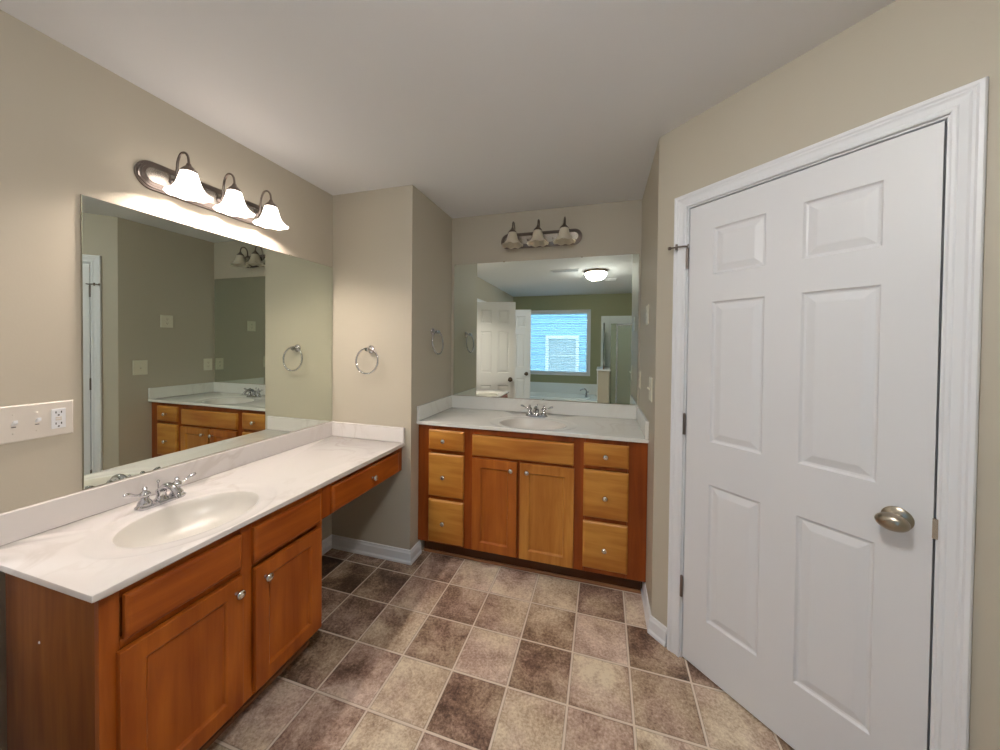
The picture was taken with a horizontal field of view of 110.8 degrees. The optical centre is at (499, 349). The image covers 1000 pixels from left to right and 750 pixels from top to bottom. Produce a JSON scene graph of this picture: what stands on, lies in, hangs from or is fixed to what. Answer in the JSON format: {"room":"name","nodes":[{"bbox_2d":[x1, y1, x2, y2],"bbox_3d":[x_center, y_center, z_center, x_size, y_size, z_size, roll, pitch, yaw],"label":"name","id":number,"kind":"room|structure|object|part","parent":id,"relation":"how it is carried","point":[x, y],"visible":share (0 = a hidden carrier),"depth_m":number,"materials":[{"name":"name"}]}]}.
{"room":"bathroom","nodes":[
{"label":"bathroom","id":0,"kind":"room"},
{"bbox_2d":[0,10,332,749],"bbox_3d":[-1.668,0.172,0.836,0.100,2.430,4.679,1,1,16],"label":"wall","id":1,"kind":"structure","parent":0,"point":[71,126],"depth_m":1.19,"materials":[{"name":"beige paint"}]},
{"bbox_2d":[0,400,72,444],"bbox_3d":[-1.519,0.234,1.133,0.020,0.117,0.165,1,1,16],"label":"switch plate","id":2,"kind":"object","parent":1,"relation":"attached to","point":[18,423],"visible":1,"depth_m":1.13,"materials":[{"name":"beige plastic"}]},
{"bbox_2d":[51,408,65,428],"bbox_3d":[-1.509,0.234,1.179,0.003,0.067,0.033,1,1,16],"label":"receptacle","id":3,"kind":"object","parent":2,"relation":"attached to","point":[58,415],"depth_m":1.18,"materials":[{"name":"beige plastic"}]},
{"bbox_2d":[0,421,333,545],"bbox_3d":[-1.357,0.549,1.703,0.018,0.098,1.428,1,1,16],"label":"backsplash","id":4,"kind":"structure","parent":1,"relation":"attached to","point":[17,524],"depth_m":1.35,"materials":[{"name":"stone"}]},
{"bbox_2d":[80,194,332,489],"bbox_3d":[-1.324,-0.033,1.805,0.008,1.060,1.196,1,1,16],"label":"wall mirror","id":5,"kind":"object","parent":1,"relation":"attached to","point":[196,343],"visible":1,"depth_m":1.54,"materials":[{"name":"beige mirror"}]},
{"bbox_2d":[134,151,288,229],"bbox_3d":[-1.267,-0.742,1.628,0.198,0.188,0.610,1,1,16],"label":"vanity light","id":6,"kind":"object","parent":1,"relation":"attached to","point":[185,185],"visible":1,"depth_m":1.55,"materials":[{"name":"white glass"}]},
{"bbox_3d":[-1.346,-0.766,1.456,0.102,0.137,0.032,1,1,16],"label":"arm","id":7,"kind":"part","parent":6,"relation":"part of","materials":[{"name":"silver metal"}]},
{"bbox_3d":[-1.302,-0.698,1.444,0.160,0.105,0.160,1,1,16],"label":"lamp shade","id":8,"kind":"part","parent":6,"relation":"part of","materials":[{"name":"white glass"}]},
{"bbox_3d":[-1.343,-0.716,1.651,0.003,0.062,0.556,1,1,16],"label":"plate","id":9,"kind":"part","parent":6,"relation":"part of","materials":[{"name":"silver metal"}]},
{"bbox_3d":[-1.293,-0.768,1.635,0.102,0.137,0.032,1,1,16],"label":"arm","id":10,"kind":"part","parent":6,"relation":"part of","materials":[{"name":"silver metal"}]},
{"bbox_3d":[-1.250,-0.700,1.623,0.160,0.105,0.160,1,1,16],"label":"lamp shade","id":11,"kind":"part","parent":6,"relation":"part of","materials":[{"name":"white glass"}]},
{"bbox_3d":[-1.240,-0.770,1.815,0.102,0.137,0.032,1,1,16],"label":"arm","id":12,"kind":"part","parent":6,"relation":"part of","materials":[{"name":"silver metal"}]},
{"bbox_3d":[-1.197,-0.703,1.803,0.160,0.105,0.160,1,1,16],"label":"lamp shade","id":13,"kind":"part","parent":6,"relation":"part of","materials":[{"name":"white glass"}]},
{"bbox_2d":[332,185,451,549],"bbox_3d":[-0.765,0.155,2.640,0.617,2.430,0.709,1,1,16],"label":"wall","id":14,"kind":"structure","parent":0,"point":[392,247],"depth_m":2.30,"materials":[{"name":"beige paint"}]},
{"bbox_2d":[355,345,378,373],"bbox_3d":[-0.866,0.065,2.271,0.176,0.190,0.053,1,1,16],"label":"towel ring","id":15,"kind":"object","parent":14,"relation":"attached to","point":[370,349],"visible":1,"depth_m":2.25,"materials":[{"name":"silver metal"}]},
{"bbox_3d":[-0.865,-0.003,2.270,0.054,0.054,0.052,1,1,16],"label":"wall post","id":16,"kind":"part","parent":15,"relation":"part of","materials":[{"name":"silver metal"}]},
{"bbox_2d":[332,421,404,442],"bbox_3d":[-0.883,0.545,2.298,0.556,0.098,0.018,1,1,16],"label":"backsplash","id":17,"kind":"structure","parent":14,"relation":"attached to","point":[342,429],"depth_m":2.28,"materials":[{"name":"stone"}]},
{"bbox_2d":[322,534,421,564],"bbox_3d":[-0.945,1.334,2.051,0.635,0.086,0.788,1,1,16],"label":"baseboard","id":18,"kind":"structure","parent":14,"relation":"attached to","point":[395,554],"depth_m":2.30,"materials":[{"name":"white paint"}]},
{"bbox_2d":[417,395,451,420],"bbox_3d":[-0.469,0.418,2.530,0.018,0.098,0.522,1,1,16],"label":"backsplash","id":19,"kind":"structure","parent":14,"relation":"attached to","point":[428,409],"depth_m":2.47,"materials":[{"name":"stone"}]},
{"bbox_2d":[431,328,443,354],"bbox_3d":[-0.460,-0.061,2.475,0.053,0.190,0.176,1,1,16],"label":"towel ring","id":20,"kind":"object","parent":14,"relation":"attached to","point":[433,331],"visible":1,"depth_m":2.46,"materials":[{"name":"silver metal"}]},
{"bbox_3d":[-0.460,-0.129,2.474,0.052,0.054,0.054,1,1,16],"label":"wall post","id":21,"kind":"part","parent":20,"relation":"part of","materials":[{"name":"silver metal"}]},
{"bbox_2d":[0,0,895,218],"bbox_3d":[-0.209,-1.072,0.393,3.156,0.100,4.679,1,1,16],"label":"ceiling","id":22,"kind":"structure","parent":0,"point":[483,107],"depth_m":1.29,"materials":[{"name":"white paint"}]},
{"bbox_2d":[206,547,793,749],"bbox_3d":[-0.234,1.408,0.429,3.156,0.001,4.679,1,1,16],"label":"floor","id":23,"kind":"structure","parent":0,"point":[437,651],"depth_m":1.47,"materials":[{"name":"tile"}]},
{"bbox_2d":[5,488,321,749],"bbox_3d":[-1.117,1.008,1.301,0.489,0.757,0.740,1,1,16],"label":"vanity cabinet","id":24,"kind":"object","parent":23,"relation":"on","point":[170,659],"visible":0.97,"depth_m":1.03,"materials":[{"name":"brown wood"}]},
{"bbox_3d":[-0.971,1.038,1.077,0.019,0.470,0.329,1,1,16],"label":"door","id":25,"kind":"part","parent":24,"relation":"part of","materials":[{"name":"orange wood"}]},
{"bbox_2d":[0,421,404,602],"bbox_3d":[-1.091,0.611,1.625,0.575,0.214,1.428,1,1,16],"label":"countertop","id":26,"kind":"structure","parent":24,"relation":"on","point":[89,545],"depth_m":1.31,"materials":[{"name":"stone"}]},
{"bbox_2d":[123,472,195,510],"bbox_3d":[-1.340,0.562,1.370,0.183,0.088,0.159,0,1,-33],"label":"faucet","id":27,"kind":"object","parent":26,"relation":"on","point":[145,503],"visible":1,"depth_m":1.35,"materials":[{"name":"silver metal"}]},
{"bbox_3d":[-1.368,0.560,1.302,0.044,0.070,0.088,1,1,16],"label":"handle","id":28,"kind":"part","parent":27,"relation":"part of","materials":[{"name":"silver metal"}]},
{"bbox_3d":[-1.305,0.559,1.360,0.130,0.072,0.042,1,1,16],"label":"spout","id":29,"kind":"part","parent":27,"relation":"part of","materials":[{"name":"silver metal"}]},
{"bbox_3d":[-1.327,0.558,1.443,0.044,0.070,0.088,1,1,16],"label":"handle","id":30,"kind":"part","parent":27,"relation":"part of","materials":[{"name":"silver metal"}]},
{"bbox_2d":[322,447,401,518],"bbox_3d":[-0.966,0.700,1.987,0.594,0.159,0.666,1,1,16],"label":"drawer unit","id":31,"kind":"object","parent":26,"relation":"attached to","point":[335,495],"visible":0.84,"depth_m":1.81,"materials":[{"name":"brown wood"}]},
{"bbox_3d":[-0.905,0.852,1.201,0.031,0.031,0.031,1,1,16],"label":"knob","id":32,"kind":"part","parent":24,"relation":"part of","materials":[{"name":"silver metal"}]},
{"bbox_3d":[-1.000,1.379,1.284,0.012,0.018,0.708,1,1,16],"label":"shoe moulding","id":33,"kind":"part","parent":24,"relation":"part of","materials":[{"name":"brown wood"}]},
{"bbox_3d":[-0.875,0.859,1.305,0.031,0.031,0.031,1,1,16],"label":"knob","id":34,"kind":"part","parent":24,"relation":"part of","materials":[{"name":"silver metal"}]},
{"bbox_3d":[-0.868,1.038,1.428,0.019,0.462,0.313,1,1,16],"label":"door","id":35,"kind":"part","parent":24,"relation":"part of","materials":[{"name":"orange wood"}]},
{"bbox_2d":[418,424,647,593],"bbox_3d":[0.197,0.943,2.334,1.419,0.884,0.565,1,1,16],"label":"vanity cabinet","id":36,"kind":"object","parent":23,"relation":"on","point":[570,508],"visible":0.94,"depth_m":2.08,"materials":[{"name":"brown wood"}]},
{"bbox_3d":[-0.354,1.121,2.246,0.247,0.278,0.019,1,1,16],"label":"drawer","id":37,"kind":"part","parent":36,"relation":"part of","materials":[{"name":"brown wood"}]},
{"bbox_3d":[-0.351,0.817,2.242,0.247,0.279,0.019,1,1,16],"label":"drawer","id":38,"kind":"part","parent":36,"relation":"part of","materials":[{"name":"brown wood"}]},
{"bbox_3d":[-0.349,0.588,2.238,0.247,0.128,0.019,1,1,16],"label":"drawer","id":39,"kind":"part","parent":36,"relation":"part of","materials":[{"name":"brown wood"}]},
{"bbox_3d":[-0.037,0.976,2.151,0.291,0.585,0.019,1,1,16],"label":"door","id":40,"kind":"part","parent":36,"relation":"part of","materials":[{"name":"brown wood"}]},
{"bbox_3d":[0.143,1.378,2.171,1.384,0.018,0.012,1,1,16],"label":"shoe moulding","id":41,"kind":"part","parent":36,"relation":"part of","materials":[{"name":"brown wood"}]},
{"bbox_2d":[417,395,648,442],"bbox_3d":[0.206,0.486,2.341,1.421,0.214,0.541,1,1,16],"label":"countertop","id":42,"kind":"structure","parent":36,"relation":"on","point":[616,422],"depth_m":2.40,"materials":[{"name":"stone"}]},
{"bbox_2d":[521,404,552,417],"bbox_3d":[0.262,0.434,2.471,0.159,0.088,0.183,0,1,-33],"label":"faucet","id":43,"kind":"object","parent":42,"relation":"on","point":[535,413],"visible":0.99,"depth_m":2.46,"materials":[{"name":"silver metal"}]},
{"bbox_3d":[0.194,0.430,2.499,0.088,0.070,0.044,1,1,16],"label":"handle","id":44,"kind":"part","parent":43,"relation":"part of","materials":[{"name":"silver metal"}]},
{"bbox_3d":[0.252,0.431,2.436,0.042,0.072,0.130,1,1,16],"label":"spout","id":45,"kind":"part","parent":43,"relation":"part of","materials":[{"name":"silver metal"}]},
{"bbox_3d":[0.335,0.432,2.458,0.088,0.070,0.044,1,1,16],"label":"handle","id":46,"kind":"part","parent":43,"relation":"part of","materials":[{"name":"silver metal"}]},
{"bbox_3d":[0.275,0.981,2.059,0.322,0.583,0.019,1,1,16],"label":"door","id":47,"kind":"part","parent":36,"relation":"part of","materials":[{"name":"brown wood"}]},
{"bbox_3d":[0.597,1.122,1.967,0.245,0.270,0.019,1,1,16],"label":"drawer","id":48,"kind":"part","parent":36,"relation":"part of","materials":[{"name":"brown wood"}]},
{"bbox_3d":[0.600,0.826,1.962,0.245,0.271,0.019,1,1,16],"label":"drawer","id":49,"kind":"part","parent":36,"relation":"part of","materials":[{"name":"brown wood"}]},
{"bbox_3d":[0.602,0.601,1.959,0.245,0.128,0.019,1,1,16],"label":"drawer","id":50,"kind":"part","parent":36,"relation":"part of","materials":[{"name":"brown wood"}]},
{"bbox_2d":[451,199,641,404],"bbox_3d":[0.444,0.168,2.602,1.723,2.430,0.100,1,1,16],"label":"wall","id":51,"kind":"structure","parent":0,"point":[613,228],"depth_m":2.55,"materials":[{"name":"beige paint"}]},
{"bbox_2d":[501,217,581,248],"bbox_3d":[0.275,-0.851,2.484,0.610,0.190,0.198,1,1,16],"label":"vanity light","id":52,"kind":"object","parent":51,"relation":"attached to","point":[564,236],"visible":1,"depth_m":2.50,"materials":[{"name":"white glass"}]},
{"bbox_3d":[0.090,-0.811,2.520,0.160,0.108,0.160,1,1,16],"label":"lamp shade","id":53,"kind":"part","parent":52,"relation":"part of","materials":[{"name":"white glass"}]},
{"bbox_3d":[0.270,-0.809,2.467,0.160,0.108,0.160,1,1,16],"label":"lamp shade","id":54,"kind":"part","parent":52,"relation":"part of","materials":[{"name":"white glass"}]},
{"bbox_3d":[0.297,-0.826,2.561,0.556,0.062,0.003,1,1,16],"label":"plate","id":55,"kind":"part","parent":52,"relation":"part of","materials":[{"name":"silver metal"}]},
{"bbox_3d":[0.449,-0.806,2.414,0.160,0.108,0.160,1,1,16],"label":"lamp shade","id":56,"kind":"part","parent":52,"relation":"part of","materials":[{"name":"white glass"}]},
{"bbox_2d":[452,395,638,419],"bbox_3d":[0.280,0.425,2.591,1.421,0.098,0.018,1,1,16],"label":"backsplash","id":57,"kind":"structure","parent":51,"relation":"attached to","point":[620,411],"depth_m":2.55,"materials":[{"name":"stone"}]},
{"bbox_2d":[453,253,639,404],"bbox_3d":[0.293,-0.152,2.586,1.388,1.052,0.008,1,1,16],"label":"wall mirror","id":58,"kind":"object","parent":51,"relation":"attached to","point":[558,329],"visible":1,"depth_m":2.56,"materials":[{"name":"beige mirror"}]},
{"bbox_2d":[639,141,658,609],"bbox_3d":[0.913,0.181,2.030,0.100,2.430,0.734,1,1,16],"label":"wall","id":59,"kind":"structure","parent":0,"point":[649,246],"depth_m":1.88,"materials":[{"name":"beige paint"}]},
{"bbox_2d":[639,371,640,388],"bbox_3d":[0.947,0.202,2.339,0.008,0.117,0.078,1,1,16],"label":"outlet plate","id":60,"kind":"object","parent":59,"relation":"attached to","point":[639,371],"visible":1,"depth_m":2.30,"materials":[{"name":"beige plastic"}]},
{"bbox_2d":[636,406,648,438],"bbox_3d":[0.877,0.437,2.134,0.018,0.098,0.522,1,1,16],"label":"backsplash","id":61,"kind":"structure","parent":59,"relation":"attached to","point":[641,418],"depth_m":2.02,"materials":[{"name":"stone"}]},
{"bbox_2d":[646,304,648,324],"bbox_3d":[0.854,-0.204,2.004,0.008,0.112,0.095,1,1,16],"label":"outlet plate","id":62,"kind":"object","parent":59,"relation":"attached to","point":[647,306],"visible":1,"depth_m":1.97,"materials":[{"name":"beige plastic"}]},
{"bbox_2d":[647,377,652,401],"bbox_3d":[0.791,0.208,1.829,0.020,0.125,0.100,1,1,16],"label":"switch plate","id":63,"kind":"object","parent":59,"relation":"attached to","point":[650,378],"visible":1,"depth_m":1.81,"materials":[{"name":"beige plastic"}]},
{"bbox_2d":[641,582,666,646],"bbox_3d":[0.776,1.355,1.810,0.070,0.086,0.371,1,1,6],"label":"baseboard","id":64,"kind":"structure","parent":59,"relation":"attached to","point":[656,629],"depth_m":1.69,"materials":[{"name":"white paint"}]},
{"bbox_2d":[651,0,999,749],"bbox_3d":[1.111,0.196,1.172,0.100,2.430,1.250,0,1,-29],"label":"wall","id":65,"kind":"structure","parent":0,"point":[904,54],"depth_m":1.02,"materials":[{"name":"beige paint"}]},
{"bbox_2d":[668,121,946,749],"bbox_3d":[0.979,0.388,1.267,0.108,2.020,0.787,0,1,-29],"label":"door","id":66,"kind":"structure","parent":65,"relation":"in","point":[811,427],"depth_m":1.15,"materials":[{"name":"white paint"}]},
{"bbox_3d":[1.119,0.487,0.981,0.072,0.066,0.070,0,1,-29],"label":"knob","id":67,"kind":"part","parent":66,"relation":"part of","materials":[{"name":"silver metal"}]},
{"bbox_3d":[1.189,0.487,0.941,0.014,0.055,0.010,0,1,-29],"label":"strike plate","id":68,"kind":"part","parent":66,"relation":"part of","materials":[{"name":"silver metal"}]},
{"bbox_2d":[667,76,988,749],"bbox_3d":[1.048,0.359,1.267,0.118,2.099,0.839,0,1,-29],"label":"door frame","id":69,"kind":"structure","parent":65,"relation":"attached to","point":[966,105],"depth_m":0.91,"materials":[{"name":"white paint"}]}
]}

